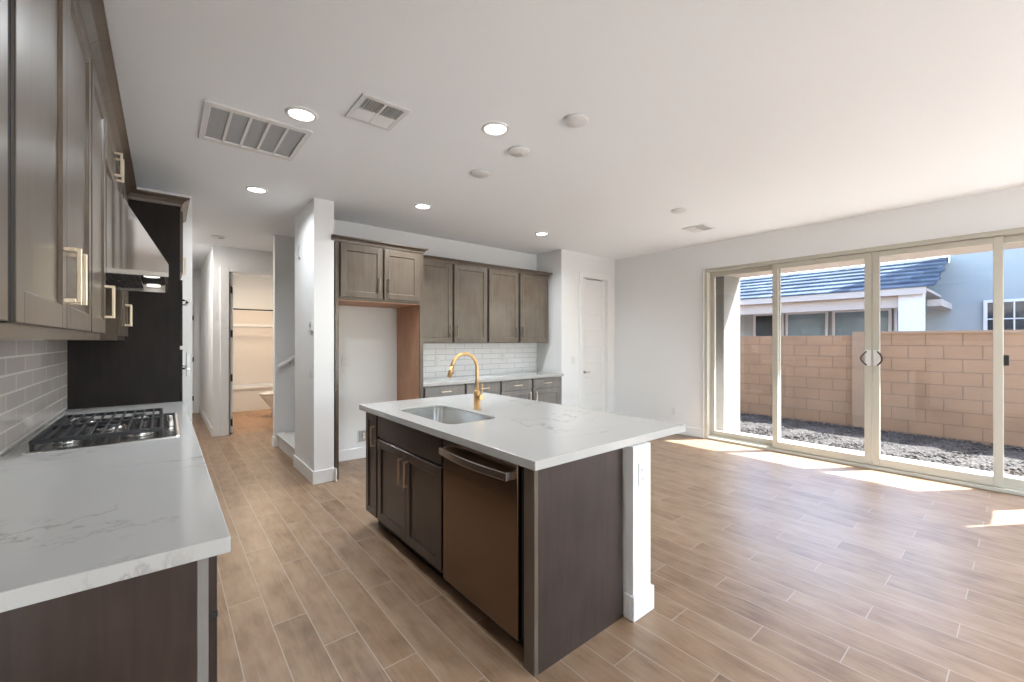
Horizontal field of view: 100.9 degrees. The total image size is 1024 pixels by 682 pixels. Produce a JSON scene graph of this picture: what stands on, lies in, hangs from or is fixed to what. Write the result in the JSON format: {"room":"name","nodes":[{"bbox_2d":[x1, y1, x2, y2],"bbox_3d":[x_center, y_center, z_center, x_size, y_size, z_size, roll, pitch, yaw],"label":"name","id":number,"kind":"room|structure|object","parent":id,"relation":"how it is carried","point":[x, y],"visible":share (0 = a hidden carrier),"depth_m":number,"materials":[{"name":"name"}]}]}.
{"room":"kitchen","nodes":[
{"label":"kitchen","id":0,"kind":"room"},
{"bbox_2d":[0,340,66,456],"bbox_3d":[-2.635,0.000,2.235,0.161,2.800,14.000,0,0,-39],"label":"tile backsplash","id":1,"kind":"structure","parent":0,"point":[33,373],"depth_m":2.17,"materials":[{"name":"grey tile"}]},
{"bbox_2d":[0,0,9,321],"bbox_3d":[-0.732,-0.585,0.337,0.383,1.160,0.850,0,0,-39],"label":"upper cabinet","id":2,"kind":"object","parent":1,"relation":"attached to","point":[4,4],"visible":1,"depth_m":0.73,"materials":[{"name":"brown wood"}]},
{"bbox_2d":[0,0,109,339],"bbox_3d":[-1.347,-0.585,1.085,0.383,1.160,1.083,0,0,-39],"label":"upper cabinet","id":3,"kind":"object","parent":1,"relation":"attached to","point":[50,54],"visible":0.99,"depth_m":1.07,"materials":[{"name":"brown wood"}]},
{"bbox_2d":[84,40,120,339],"bbox_3d":[-1.853,-0.585,1.700,0.383,1.160,0.506,0,0,-39],"label":"upper cabinet","id":4,"kind":"object","parent":1,"relation":"attached to","point":[104,82],"visible":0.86,"depth_m":1.81,"materials":[{"name":"brown wood"}]},
{"bbox_2d":[104,99,131,192],"bbox_3d":[-2.304,-0.997,2.248,0.383,0.337,0.910,0,0,-39],"label":"upper cabinet","id":5,"kind":"object","parent":1,"relation":"attached to","point":[118,153],"visible":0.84,"depth_m":2.28,"materials":[{"name":"brown wood"}]},
{"bbox_2d":[100,162,136,339],"bbox_3d":[-2.816,-0.585,2.869,0.383,1.160,0.695,0,0,-39],"label":"upper cabinet","id":6,"kind":"object","parent":1,"relation":"attached to","point":[117,327],"visible":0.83,"depth_m":2.71,"materials":[{"name":"brown wood"}]},
{"bbox_2d":[106,173,168,292],"bbox_3d":[-2.235,-0.574,2.305,0.559,0.503,0.910,0,0,-39],"label":"range hood","id":7,"kind":"object","parent":1,"relation":"attached to","point":[134,262],"visible":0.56,"depth_m":2.05,"materials":[{"name":"silver metal"}]},
{"bbox_2d":[137,187,191,421],"bbox_3d":[-3.429,0.000,3.906,0.757,2.800,0.130,0,0,-39],"label":"wall","id":8,"kind":"structure","parent":0,"point":[187,226],"depth_m":4.07,"materials":[{"name":"white paint"}]},
{"bbox_2d":[192,269,199,412],"bbox_3d":[-3.505,0.000,7.838,6.906,2.800,1.628,0,0,9],"label":"wall","id":9,"kind":"structure","parent":0,"point":[195,272],"depth_m":8.23,"materials":[{"name":"white paint"}]},
{"bbox_2d":[192,304,198,412],"bbox_3d":[-6.464,0.340,7.920,0.980,2.120,0.055,0,0,-39],"label":"door","id":10,"kind":"structure","parent":9,"relation":"in","point":[195,307],"depth_m":8.20,"materials":[{"name":"white paint"}]},
{"bbox_2d":[220,266,272,435],"bbox_3d":[-4.163,0.150,6.871,1.020,2.500,0.838,0,0,-39],"label":"door frame","id":11,"kind":"structure","parent":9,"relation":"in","point":[225,318],"depth_m":6.27,"materials":[{"name":"white paint"}]},
{"bbox_2d":[200,245,272,434],"bbox_3d":[-4.079,0.000,8.538,3.450,2.800,3.270,0,0,-39],"label":"wall","id":12,"kind":"structure","parent":0,"point":[249,292],"depth_m":6.67,"materials":[{"name":"white paint"}]},
{"bbox_2d":[200,406,219,436],"bbox_3d":[-5.613,1.335,6.898,1.185,0.130,2.714,0,0,-39],"label":"baseboard","id":13,"kind":"structure","parent":12,"relation":"attached to","point":[214,432],"depth_m":6.31,"materials":[{"name":"white paint"}]},
{"bbox_2d":[233,308,272,310],"bbox_3d":[-5.069,-0.630,8.649,1.836,0.060,0.060,0,0,-39],"label":"shower rod","id":14,"kind":"object","parent":12,"relation":"attached to","point":[233,308],"visible":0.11,"depth_m":8.52,"materials":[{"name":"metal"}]},
{"bbox_2d":[233,310,272,384],"bbox_3d":[-5.536,0.134,9.216,1.836,1.568,0.128,0,0,-39],"label":"tub surround","id":15,"kind":"object","parent":12,"relation":"attached to","point":[252,330],"visible":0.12,"depth_m":9.12,"materials":[{"name":"beige"}]},
{"bbox_2d":[273,235,294,436],"bbox_3d":[-2.060,0.000,6.541,2.870,2.800,0.120,0,0,-39],"label":"wall","id":16,"kind":"structure","parent":0,"point":[283,246],"depth_m":5.65,"materials":[{"name":"white paint"}]},
{"bbox_2d":[272,436,278,446],"bbox_3d":[-2.065,1.335,6.537,2.884,0.130,0.148,0,0,-39],"label":"baseboard","id":17,"kind":"structure","parent":16,"relation":"attached to","point":[275,440],"depth_m":5.58,"materials":[{"name":"white paint"}]},
{"bbox_2d":[277,355,294,367],"bbox_3d":[-2.214,-0.430,6.280,2.264,1.576,0.088,0,0,-39],"label":"handrail","id":18,"kind":"object","parent":16,"relation":"attached to","point":[290,359],"visible":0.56,"depth_m":5.60,"materials":[{"name":"white paint"}]},
{"bbox_2d":[298,198,333,470],"bbox_3d":[-2.065,0.000,4.436,0.188,2.800,0.645,0,0,-39],"label":"wall column","id":19,"kind":"structure","parent":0,"point":[316,219],"depth_m":4.21,"materials":[{"name":"white paint"}]},
{"bbox_2d":[309,364,311,375],"bbox_3d":[-2.005,0.290,4.208,0.010,0.115,0.070,0,0,-39],"label":"light switch","id":20,"kind":"object","parent":19,"relation":"attached to","point":[310,365],"visible":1,"depth_m":4.19,"materials":[{"name":"white plastic"}]},
{"bbox_2d":[309,321,312,330],"bbox_3d":[-1.984,-0.150,4.175,0.020,0.100,0.110,0,0,-39],"label":"thermostat","id":21,"kind":"object","parent":19,"relation":"attached to","point":[310,322],"visible":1,"depth_m":4.14,"materials":[{"name":"white plastic"}]},
{"bbox_2d":[293,455,336,484],"bbox_3d":[-2.092,1.335,4.469,0.216,0.130,0.840,0,0,-39],"label":"baseboard","id":22,"kind":"structure","parent":19,"relation":"attached to","point":[326,475],"depth_m":4.21,"materials":[{"name":"white paint"}]},
{"bbox_2d":[295,213,536,456],"bbox_3d":[-0.954,0.000,5.850,3.700,2.800,0.152,0,0,-39],"label":"wall","id":23,"kind":"structure","parent":0,"point":[368,335],"depth_m":5.26,"materials":[{"name":"white paint"}]},
{"bbox_2d":[341,356,350,365],"bbox_3d":[-1.941,0.234,4.950,0.105,0.120,0.009,0,0,-39],"label":"wall outlet","id":24,"kind":"object","parent":23,"relation":"attached to","point":[345,360],"visible":1,"depth_m":4.95,"materials":[{"name":"white plastic"}]},
{"bbox_2d":[339,446,365,461],"bbox_3d":[-1.801,1.335,5.062,0.910,0.130,0.014,0,0,-39],"label":"baseboard","id":25,"kind":"structure","parent":23,"relation":"attached to","point":[355,453],"depth_m":4.99,"materials":[{"name":"white paint"}]},
{"bbox_2d":[357,429,365,443],"bbox_3d":[-1.779,1.140,5.068,0.142,0.160,0.031,0,0,-39],"label":"box","id":26,"kind":"object","parent":23,"relation":"attached to","point":[361,434],"visible":0.72,"depth_m":5.06,"materials":[{"name":"white plastic"}]},
{"bbox_2d":[423,255,488,342],"bbox_3d":[-0.865,-0.514,5.584,1.133,1.085,0.368,0,0,-39],"label":"upper cabinet","id":27,"kind":"object","parent":23,"relation":"attached to","point":[454,290],"visible":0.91,"depth_m":5.50,"materials":[{"name":"brown wood"}]},
{"bbox_2d":[487,264,552,342],"bbox_3d":[0.046,-0.514,6.334,1.224,1.085,0.368,0,0,-39],"label":"upper cabinet","id":28,"kind":"object","parent":23,"relation":"attached to","point":[517,298],"visible":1,"depth_m":6.14,"materials":[{"name":"brown wood"}]},
{"bbox_2d":[537,251,553,372],"bbox_3d":[0.584,0.000,6.774,0.150,2.800,0.399,0,0,-39],"label":"wall","id":29,"kind":"structure","parent":0,"point":[545,261],"depth_m":6.67,"materials":[{"name":"white paint"}]},
{"bbox_2d":[103,0,1023,277],"bbox_3d":[-0.165,-1.464,4.462,6.905,0.171,14.700,0,0,-39],"label":"ceiling","id":30,"kind":"structure","parent":0,"point":[748,117],"depth_m":2.57,"materials":[{"name":"white paint"}]},
{"bbox_2d":[211,235,224,238],"bbox_3d":[-3.939,-1.389,5.669,0.156,0.020,0.156,0,0,-39],"label":"smoke detector","id":31,"kind":"object","parent":30,"relation":"attached to","point":[212,236],"visible":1,"depth_m":5.65,"materials":[{"name":"white plastic"}]},
{"bbox_2d":[198,99,312,160],"bbox_3d":[-1.738,-1.393,2.856,0.585,0.014,0.590,0,0,-39],"label":"ceiling vent","id":32,"kind":"object","parent":30,"relation":"in","point":[222,124],"visible":1,"depth_m":2.82,"materials":[{"name":"white plastic"}]},
{"bbox_2d":[245,186,267,193],"bbox_3d":[-2.358,-1.393,3.908,0.184,0.011,0.184,0,0,-39],"label":"recessed light","id":33,"kind":"object","parent":30,"relation":"in","point":[254,189],"visible":1,"depth_m":3.89,"materials":[{"name":"white plastic"}]},
{"bbox_2d":[285,106,317,122],"bbox_3d":[-1.298,-1.393,2.609,0.184,0.011,0.184,0,0,-39],"label":"recessed light","id":34,"kind":"object","parent":30,"relation":"in","point":[298,113],"visible":1,"depth_m":2.60,"materials":[{"name":"white plastic"}]},
{"bbox_2d":[345,93,410,130],"bbox_3d":[-0.826,-1.393,2.594,0.290,0.012,0.315,0,0,-39],"label":"ceiling vent","id":35,"kind":"object","parent":30,"relation":"in","point":[368,109],"visible":1,"depth_m":2.58,"materials":[{"name":"white plastic"}]},
{"bbox_2d":[414,203,431,208],"bbox_3d":[-0.923,-1.393,4.388,0.184,0.011,0.184,0,0,-39],"label":"recessed light","id":36,"kind":"object","parent":30,"relation":"in","point":[419,205],"visible":1,"depth_m":4.38,"materials":[{"name":"white plastic"}]},
{"bbox_2d":[482,121,509,135],"bbox_3d":[-0.108,-1.393,2.787,0.184,0.011,0.184,0,0,-39],"label":"recessed light","id":37,"kind":"object","parent":30,"relation":"in","point":[494,128],"visible":1,"depth_m":2.77,"materials":[{"name":"white plastic"}]},
{"bbox_2d":[535,232,548,235],"bbox_3d":[0.387,-1.393,5.511,0.184,0.011,0.184,0,0,-39],"label":"recessed light","id":38,"kind":"object","parent":30,"relation":"in","point":[536,233],"visible":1,"depth_m":5.48,"materials":[{"name":"white plastic"}]},
{"bbox_2d":[682,224,715,232],"bbox_3d":[2.315,-1.393,5.245,0.300,0.012,0.280,0,0,-39],"label":"ceiling vent","id":39,"kind":"object","parent":30,"relation":"in","point":[702,227],"visible":1,"depth_m":5.22,"materials":[{"name":"white plastic"}]},
{"bbox_2d":[554,249,614,412],"bbox_3d":[1.214,0.000,6.929,1.320,2.800,0.160,0,0,-39],"label":"wall","id":40,"kind":"structure","parent":0,"point":[567,264],"depth_m":6.58,"materials":[{"name":"white paint"}]},
{"bbox_2d":[579,271,612,412],"bbox_3d":[1.346,0.150,7.021,0.860,2.500,0.206,0,0,-39],"label":"door","id":41,"kind":"structure","parent":40,"relation":"in","point":[595,290],"depth_m":7.00,"materials":[{"name":"white paint"}]},
{"bbox_2d":[192,409,1023,681],"bbox_3d":[-0.165,1.460,4.462,6.905,0.120,14.700,0,0,-39],"label":"floor","id":42,"kind":"structure","parent":0,"point":[766,565],"depth_m":2.43,"materials":[{"name":"brown wood"}]},
{"bbox_2d":[0,558,208,681],"bbox_3d":[-1.009,0.966,0.867,0.629,0.868,0.025,0,0,-39],"label":"base cabinet","id":43,"kind":"object","parent":42,"relation":"on","point":[154,626],"visible":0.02,"depth_m":0.95,"materials":[{"name":"brown wood"}]},
{"bbox_2d":[67,189,189,409],"bbox_3d":[-3.141,0.122,3.518,0.705,2.555,0.832,0,0,-39],"label":"tall cabinet","id":44,"kind":"object","parent":42,"relation":"on","point":[143,367],"visible":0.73,"depth_m":3.29,"materials":[{"name":"brown wood"}]},
{"bbox_2d":[180,280,189,345],"bbox_3d":[-2.911,-0.230,3.750,0.069,0.540,0.690,0,0,-39],"label":"microwave oven","id":45,"kind":"object","parent":44,"relation":"in","point":[181,281],"visible":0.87,"depth_m":3.47,"materials":[{"name":"black glass"}]},
{"bbox_2d":[180,349,189,400],"bbox_3d":[-2.911,0.485,3.750,0.069,0.830,0.690,0,0,-39],"label":"wall oven","id":46,"kind":"object","parent":44,"relation":"in","point":[181,350],"visible":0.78,"depth_m":3.47,"materials":[{"name":"black glass"}]},
{"bbox_2d":[186,353,189,376],"bbox_3d":[-2.756,0.200,3.599,0.024,0.200,0.140,0,0,-39],"label":"paper tag","id":47,"kind":"object","parent":46,"relation":"hanging from","point":[187,355],"visible":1,"depth_m":3.55,"materials":[{"name":"white paper"}]},
{"bbox_2d":[209,556,216,681],"bbox_3d":[-1.231,0.966,1.153,0.650,0.868,0.695,0,0,-39],"label":"base cabinet","id":48,"kind":"object","parent":42,"relation":"on","point":[212,560],"visible":0.12,"depth_m":1.09,"materials":[{"name":"brown wood"}]},
{"bbox_2d":[0,401,230,612],"bbox_3d":[-1.942,0.510,2.043,0.663,0.040,3.087,0,0,-39],"label":"countertop","id":49,"kind":"structure","parent":48,"relation":"on","point":[72,521],"depth_m":1.21,"materials":[{"name":"white stone"}]},
{"bbox_2d":[21,408,180,454],"bbox_3d":[-2.192,0.505,2.341,0.545,0.130,0.910,0,0,-39],"label":"gas cooktop","id":50,"kind":"object","parent":49,"relation":"in","point":[64,433],"visible":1,"depth_m":2.19,"materials":[{"name":"silver metal"}]},
{"bbox_2d":[209,610,217,618],"bbox_3d":[-0.785,0.710,1.109,0.020,0.016,0.034,0,0,-39],"label":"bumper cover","id":51,"kind":"object","parent":48,"relation":"on","point":[213,614],"visible":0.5,"depth_m":1.10,"materials":[{"name":"black plastic"}]},
{"bbox_2d":[233,383,272,411],"bbox_3d":[-5.279,1.160,8.904,1.836,0.480,0.740,0,0,-39],"label":"bathtub","id":52,"kind":"object","parent":42,"relation":"on","point":[246,397],"visible":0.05,"depth_m":8.49,"materials":[{"name":"white ceramic"}]},
{"bbox_2d":[259,391,272,415],"bbox_3d":[-4.342,1.005,8.017,0.780,0.790,0.440,0,0,-39],"label":"toilet","id":53,"kind":"object","parent":42,"relation":"on","point":[267,397],"visible":0.17,"depth_m":7.78,"materials":[{"name":"white ceramic"}]},
{"bbox_2d":[276,431,294,459],"bbox_3d":[-1.921,0.660,5.856,2.185,1.480,1.082,0,0,-39],"label":"staircase","id":54,"kind":"structure","parent":42,"relation":"on","point":[286,439],"depth_m":5.27,"materials":[{"name":"grey carpet"}]},
{"bbox_2d":[366,412,387,530],"bbox_3d":[-0.828,0.966,3.331,0.637,0.868,0.233,0,0,-39],"label":"base cabinet","id":55,"kind":"object","parent":42,"relation":"on","point":[372,437],"visible":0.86,"depth_m":3.15,"materials":[{"name":"brown wood"}]},
{"bbox_2d":[331,234,428,479],"bbox_3d":[-1.585,0.169,4.797,1.066,2.462,0.687,0,0,-39],"label":"tall cabinet","id":56,"kind":"object","parent":42,"relation":"on","point":[367,273],"visible":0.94,"depth_m":4.63,"materials":[{"name":"brown wood"}]},
{"bbox_2d":[378,416,452,586],"bbox_3d":[-0.458,0.966,2.881,0.637,0.868,0.928,0,0,-39],"label":"base cabinet","id":57,"kind":"object","parent":42,"relation":"on","point":[410,463],"visible":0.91,"depth_m":2.64,"materials":[{"name":"brown wood"}]},
{"bbox_2d":[359,392,685,470],"bbox_3d":[-0.083,0.510,2.877,1.197,0.040,2.012,0,0,-39],"label":"countertop","id":58,"kind":"structure","parent":57,"relation":"on","point":[534,435],"depth_m":2.39,"materials":[{"name":"white stone"}]},
{"bbox_2d":[401,406,493,423],"bbox_3d":[-0.458,0.608,2.870,0.363,0.214,0.744,0,0,-39],"label":"sink","id":59,"kind":"object","parent":58,"relation":"in","point":[446,415],"visible":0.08,"depth_m":3.15,"materials":[{"name":"silver metal"}]},
{"bbox_2d":[447,352,483,409],"bbox_3d":[-0.321,0.284,2.961,0.273,0.412,0.105,0,0,-39],"label":"kitchen faucet","id":60,"kind":"object","parent":58,"relation":"on","point":[477,396],"visible":1,"depth_m":3.02,"materials":[{"name":"gold metal"}]},
{"bbox_2d":[423,381,499,397],"bbox_3d":[-0.776,0.966,5.488,1.149,0.868,0.647,0,0,-39],"label":"base cabinet","id":61,"kind":"object","parent":42,"relation":"on","point":[493,387],"visible":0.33,"depth_m":5.22,"materials":[{"name":"grey wood"}]},
{"bbox_2d":[439,439,523,646],"bbox_3d":[0.029,0.969,2.246,0.662,0.862,0.648,0,0,-39],"label":"dishwasher","id":62,"kind":"object","parent":42,"relation":"on","point":[483,494],"visible":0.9,"depth_m":2.00,"materials":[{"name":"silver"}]},
{"bbox_2d":[522,467,523,637],"bbox_3d":[0.066,0.920,2.276,0.566,0.760,0.648,0,0,-39],"label":"strip","id":63,"kind":"object","parent":62,"relation":"in","point":[522,467],"depth_m":1.85,"materials":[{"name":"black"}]},
{"bbox_2d":[500,376,561,404],"bbox_3d":[0.123,0.966,6.228,1.176,0.868,0.647,0,0,-39],"label":"base cabinet","id":64,"kind":"object","parent":42,"relation":"on","point":[548,389],"visible":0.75,"depth_m":6.04,"materials":[{"name":"grey wood"}]},
{"bbox_2d":[423,371,563,386],"bbox_3d":[-0.320,0.510,5.872,2.342,0.040,0.616,0,0,-39],"label":"countertop","id":65,"kind":"structure","parent":64,"relation":"on","point":[437,381],"depth_m":5.68,"materials":[{"name":"white stone"}]},
{"bbox_2d":[524,448,622,676],"bbox_3d":[0.299,0.966,1.986,0.606,0.868,0.088,0,0,-39],"label":"island end panel","id":66,"kind":"object","parent":42,"relation":"on","point":[573,510],"visible":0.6,"depth_m":1.90,"materials":[{"name":"brown wood"}]},
{"bbox_2d":[623,442,653,621],"bbox_3d":[0.047,0.966,2.920,0.182,0.868,1.980,0,0,-39],"label":"support post","id":67,"kind":"object","parent":42,"relation":"on","point":[638,592],"visible":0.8,"depth_m":2.15,"materials":[{"name":"white paint"}]},
{"bbox_2d":[638,462,646,486],"bbox_3d":[0.668,0.680,2.163,0.070,0.115,0.009,0,0,-39],"label":"wall outlet","id":68,"kind":"object","parent":67,"relation":"attached to","point":[642,467],"visible":1,"depth_m":2.15,"materials":[{"name":"white plastic"}]},
{"bbox_2d":[615,186,1023,428],"bbox_3d":[4.346,0.000,4.287,0.160,2.800,8.300,0,0,-39],"label":"wall","id":69,"kind":"structure","parent":0,"point":[659,295],"depth_m":6.24,"materials":[{"name":"white paint"}]},
{"bbox_2d":[672,407,675,414],"bbox_3d":[2.463,1.065,6.442,0.009,0.115,0.070,0,0,-39],"label":"wall outlet","id":70,"kind":"object","parent":69,"relation":"attached to","point":[673,408],"visible":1,"depth_m":6.44,"materials":[{"name":"white plastic"}]},
{"bbox_2d":[677,426,702,437],"bbox_3d":[2.261,1.335,6.684,0.014,0.130,1.550,0,0,-39],"label":"baseboard","id":71,"kind":"structure","parent":69,"relation":"attached to","point":[690,431],"depth_m":6.19,"materials":[{"name":"white paint"}]},
{"bbox_2d":[703,226,1023,495],"bbox_3d":[3.977,0.181,4.676,0.176,2.437,3.714,0,0,-39],"label":"door","id":72,"kind":"structure","parent":69,"relation":"in","point":[871,459],"depth_m":4.65,"materials":[{"name":"beige plastic"}]},
{"label":"outside","id":73,"kind":"structure","parent":0,"visible":0},
{"bbox_2d":[740,415,1023,475],"bbox_3d":[4.407,1.503,7.511,2.290,0.072,14.000,0,0,-39],"label":"gravel bed","id":74,"kind":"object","parent":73,"point":[1017,456],"visible":0.12,"depth_m":6.08,"materials":[{"name":"grey gravel"}]},
{"bbox_2d":[740,412,1023,476],"bbox_3d":[4.614,1.495,7.361,2.152,0.041,6.558,0,0,-39],"label":"gravel stones","id":75,"kind":"object","parent":74,"relation":"on","point":[921,438],"visible":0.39,"depth_m":6.22},
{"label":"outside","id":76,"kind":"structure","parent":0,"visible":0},
{"bbox_3d":[22.705,1.750,25.154,52.970,0.300,70.000,0,0,-39],"label":"yard","id":77,"kind":"structure","parent":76,"visible":0},
{"bbox_2d":[740,330,1023,447],"bbox_3d":[5.396,0.770,8.324,0.250,1.860,18.000,0,0,-39],"label":"fence","id":78,"kind":"object","parent":77,"relation":"on","point":[939,384],"visible":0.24,"depth_m":6.94,"materials":[{"name":"beige brick"}]},
{"bbox_2d":[740,248,1023,335],"bbox_3d":[8.442,-2.200,10.830,2.800,7.800,22.000,0,0,-39],"label":"house","id":79,"kind":"structure","parent":77,"relation":"on","point":[933,294],"depth_m":10.04,"materials":[{"name":"paint"}]},
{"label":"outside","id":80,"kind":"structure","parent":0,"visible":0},
{"bbox_2d":[737,432,1023,479],"bbox_3d":[3.822,1.570,5.734,0.870,0.260,12.000,0,0,-39],"label":"patio slab","id":81,"kind":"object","parent":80,"point":[982,472],"depth_m":5.14,"materials":[{"name":"concrete"}]},
{"bbox_2d":[716,276,739,432],"bbox_3d":[2.883,0.225,7.073,0.560,2.450,1.540,0,0,-39],"label":"pillar","id":82,"kind":"structure","parent":81,"relation":"on","point":[727,287],"depth_m":6.40,"materials":[{"name":"paint"}]},
{"bbox_2d":[730,241,1023,277],"bbox_3d":[3.449,-1.167,6.165,0.840,0.365,6.860,0,0,-39],"label":"beam","id":83,"kind":"structure","parent":82,"relation":"on","point":[982,248],"depth_m":5.05,"materials":[{"name":"paint"}]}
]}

